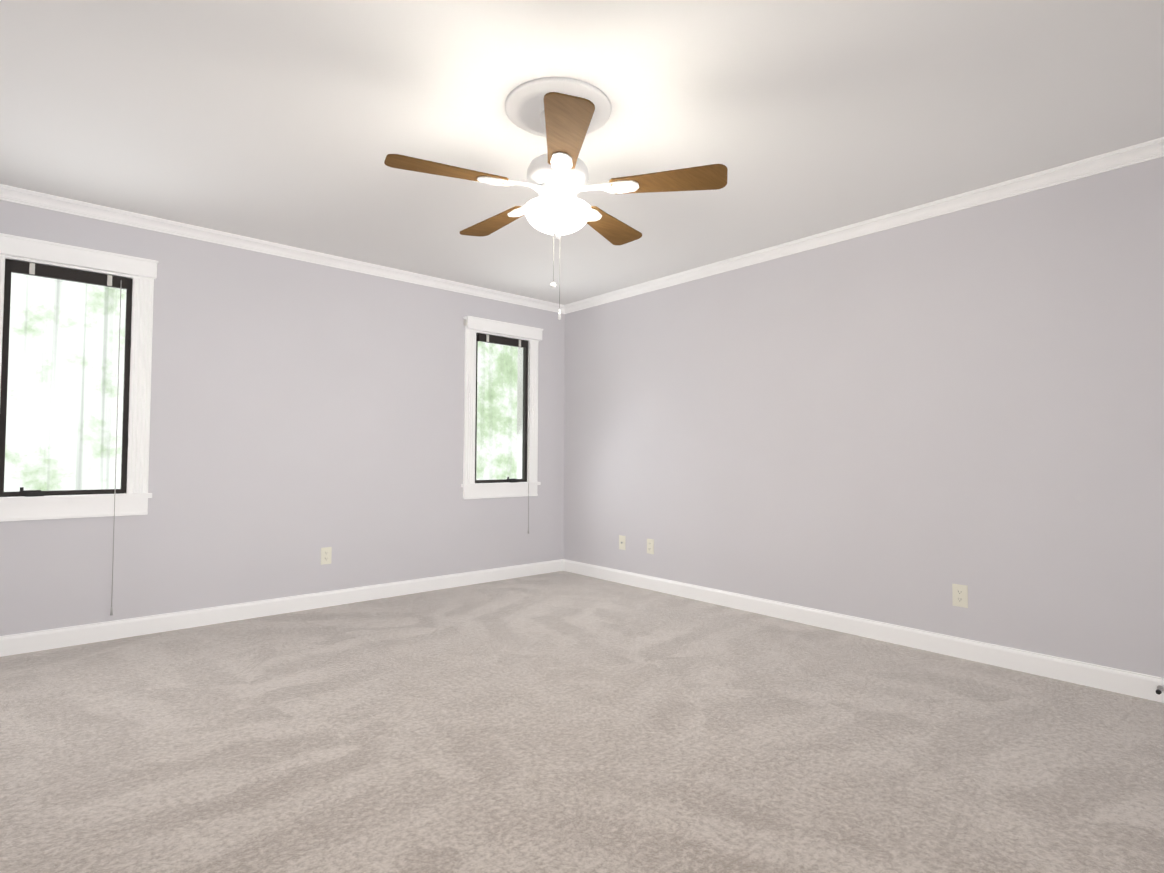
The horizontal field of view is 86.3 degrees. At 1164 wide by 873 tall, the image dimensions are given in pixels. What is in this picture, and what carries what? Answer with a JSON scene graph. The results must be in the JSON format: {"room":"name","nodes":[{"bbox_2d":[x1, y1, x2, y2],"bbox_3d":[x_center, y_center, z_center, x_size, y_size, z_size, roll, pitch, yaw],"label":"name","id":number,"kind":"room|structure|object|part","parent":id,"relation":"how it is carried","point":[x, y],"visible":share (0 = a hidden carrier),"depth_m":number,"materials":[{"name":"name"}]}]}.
{"room":"empty bedroom","nodes":[
{"label":"empty bedroom","id":0,"kind":"room"},
{"bbox_2d":[0,200,564,635],"bbox_3d":[-1.830,-0.040,4.393,4.300,2.440,0.160,2,-2,-41],"label":"wall","id":1,"kind":"structure","parent":0,"point":[302,413],"depth_m":4.14,"materials":[{"name":"paint"}]},
{"bbox_2d":[0,255,153,614],"bbox_3d":[-2.861,-0.011,3.446,0.780,2.020,0.213,2,-2,-41],"label":"window","id":2,"kind":"structure","parent":1,"relation":"in","point":[48,271],"depth_m":3.49,"materials":[{"name":"white metal"}]},
{"bbox_3d":[-2.932,0.295,3.309,0.098,0.050,0.034,2,-2,-41],"label":"crank handle","id":3,"kind":"part","parent":2,"relation":"part of","materials":[{"name":"black plastic"}]},
{"bbox_3d":[-2.843,-0.302,3.436,0.494,1.198,0.004,2,-2,-41],"label":"glass","id":4,"kind":"part","parent":2,"relation":"part of","materials":[{"name":"clear glass"}]},
{"bbox_3d":[-2.825,-0.302,3.424,0.554,1.248,0.065,2,-2,-41],"label":"sash frame","id":5,"kind":"part","parent":2,"relation":"part of","materials":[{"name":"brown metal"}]},
{"bbox_2d":[0,233,157,278],"bbox_3d":[-2.799,-0.989,3.409,0.776,0.100,0.070,2,-2,-41],"label":"window valance","id":6,"kind":"object","parent":2,"relation":"attached to","point":[36,249],"visible":1,"depth_m":3.40,"materials":[{"name":"white painted wood"}]},
{"bbox_3d":[-2.634,0.055,3.511,0.014,1.895,0.014,2,-2,-41],"label":"blind cord","id":7,"kind":"part","parent":2,"relation":"part of","materials":[{"name":"white fabric"}]},
{"bbox_2d":[0,559,563,656],"bbox_3d":[-1.782,1.126,4.287,4.230,0.103,0.014,2,-2,-41],"label":"baseboard","id":8,"kind":"structure","parent":1,"relation":"attached to","point":[14,644],"depth_m":3.95,"materials":[{"name":"white wood"}]},
{"bbox_2d":[0,184,563,312],"bbox_3d":[-1.756,-1.230,4.346,4.170,0.064,0.058,2,-2,-41],"label":"crown molding","id":9,"kind":"structure","parent":1,"relation":"attached to","point":[7,193],"depth_m":3.98,"materials":[{"name":"white wood"}]},
{"bbox_2d":[321,547,331,564],"bbox_3d":[-1.774,0.828,4.306,0.072,0.116,0.008,2,-2,-41],"label":"electrical outlet","id":10,"kind":"object","parent":1,"relation":"attached to","point":[326,554],"visible":1,"depth_m":4.30,"materials":[{"name":"white plastic"}]},
{"bbox_2d":[461,329,540,533],"bbox_3d":[-0.720,-0.054,5.339,0.780,1.790,0.213,2,-2,-41],"label":"window","id":11,"kind":"structure","parent":1,"relation":"in","point":[492,339],"depth_m":5.35,"materials":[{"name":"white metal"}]},
{"bbox_3d":[-0.702,-0.231,5.325,0.494,1.198,0.004,2,-2,-41],"label":"glass","id":12,"kind":"part","parent":11,"relation":"part of","materials":[{"name":"clear glass"}]},
{"bbox_2d":[463,316,542,340],"bbox_3d":[-0.658,-0.917,5.299,0.776,0.100,0.070,2,-2,-41],"label":"window valance","id":13,"kind":"object","parent":11,"relation":"attached to","point":[497,327],"visible":0.98,"depth_m":5.25,"materials":[{"name":"white wood"}]},
{"bbox_3d":[-0.604,0.372,5.364,0.098,0.050,0.034,2,-2,-41],"label":"crank handle","id":14,"kind":"part","parent":11,"relation":"part of","materials":[{"name":"black plastic"}]},
{"bbox_3d":[-0.463,0.013,5.431,0.014,1.665,0.014,2,-2,-41],"label":"blind cord","id":15,"kind":"part","parent":11,"relation":"part of","materials":[{"name":"white fabric"}]},
{"bbox_2d":[0,571,1163,872],"bbox_3d":[-0.112,1.175,2.400,4.620,0.100,5.370,2,-2,-41],"label":"floor","id":16,"kind":"structure","parent":0,"point":[562,721],"depth_m":2.22,"materials":[{"name":"carpet"}]},
{"bbox_2d":[0,0,1163,304],"bbox_3d":[-0.099,-1.364,2.482,4.620,0.100,5.370,2,-2,-41],"label":"ceiling","id":17,"kind":"structure","parent":0,"point":[290,122],"depth_m":2.51,"materials":[{"name":"white paint"}]},
{"bbox_2d":[384,77,727,319],"bbox_3d":[-0.129,-0.896,2.514,1.283,0.834,1.224,2,-2,-41],"label":"ceiling fan","id":18,"kind":"object","parent":17,"relation":"hanging from","point":[564,116],"visible":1,"depth_m":2.38,"materials":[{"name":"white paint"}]},
{"bbox_3d":[-0.097,-0.862,2.476,0.268,0.095,0.268,2,-2,-41],"label":"lamp shade","id":19,"kind":"part","parent":18,"relation":"part of","materials":[{"name":"white glass"}]},
{"bbox_2d":[563,156,1163,677],"bbox_3d":[1.566,-0.039,3.916,0.160,2.440,5.370,2,-2,-41],"label":"wall","id":20,"kind":"structure","parent":0,"point":[909,424],"depth_m":3.46,"materials":[{"name":"paint"}]},
{"bbox_2d":[619,535,624,549],"bbox_3d":[0.329,0.880,5.149,0.017,0.116,0.072,2,-2,-41],"label":"outlet","id":21,"kind":"object","parent":20,"relation":"attached to","point":[621,542],"visible":1,"depth_m":5.15,"materials":[{"name":"white plastic"}]},
{"bbox_2d":[647,539,653,553],"bbox_3d":[0.540,0.871,4.918,0.008,0.116,0.072,2,-2,-41],"label":"electrical outlet","id":22,"kind":"object","parent":20,"relation":"attached to","point":[650,546],"visible":1,"depth_m":4.91,"materials":[{"name":"white plastic"}]},
{"bbox_2d":[562,137,1163,313],"bbox_3d":[1.490,-1.229,3.883,0.058,0.064,5.050,2,-2,-41],"label":"crown molding","id":23,"kind":"structure","parent":20,"relation":"attached to","point":[1128,156],"depth_m":3.46,"materials":[{"name":"white wood"}]},
{"bbox_2d":[564,559,1163,702],"bbox_3d":[1.495,1.127,3.821,0.014,0.103,5.050,2,-2,-41],"label":"baseboard","id":24,"kind":"structure","parent":20,"relation":"attached to","point":[1135,684],"depth_m":3.42,"materials":[{"name":"white wood"}]},
{"bbox_2d":[1156,685,1163,694],"bbox_3d":[2.468,1.085,2.653,0.075,0.024,0.024,2,-2,-41],"label":"door stop","id":25,"kind":"object","parent":24,"relation":"attached to","point":[1160,688],"visible":1,"depth_m":2.65,"materials":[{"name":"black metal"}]},
{"bbox_2d":[952,584,967,607],"bbox_3d":[1.993,0.840,3.273,0.008,0.116,0.072,2,-2,-41],"label":"electrical outlet","id":26,"kind":"object","parent":20,"relation":"attached to","point":[959,595],"visible":1,"depth_m":3.27,"materials":[{"name":"white plastic"}]},
{"label":"outside","id":27,"kind":"structure","parent":0,"visible":0},
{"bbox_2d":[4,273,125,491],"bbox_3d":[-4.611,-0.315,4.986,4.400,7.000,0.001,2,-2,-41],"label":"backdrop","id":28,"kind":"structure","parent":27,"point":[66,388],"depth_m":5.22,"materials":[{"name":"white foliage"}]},
{"bbox_2d":[476,341,517,479],"bbox_3d":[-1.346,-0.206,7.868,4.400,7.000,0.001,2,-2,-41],"label":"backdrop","id":29,"kind":"structure","parent":27,"point":[508,369],"depth_m":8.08,"materials":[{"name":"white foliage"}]}
]}

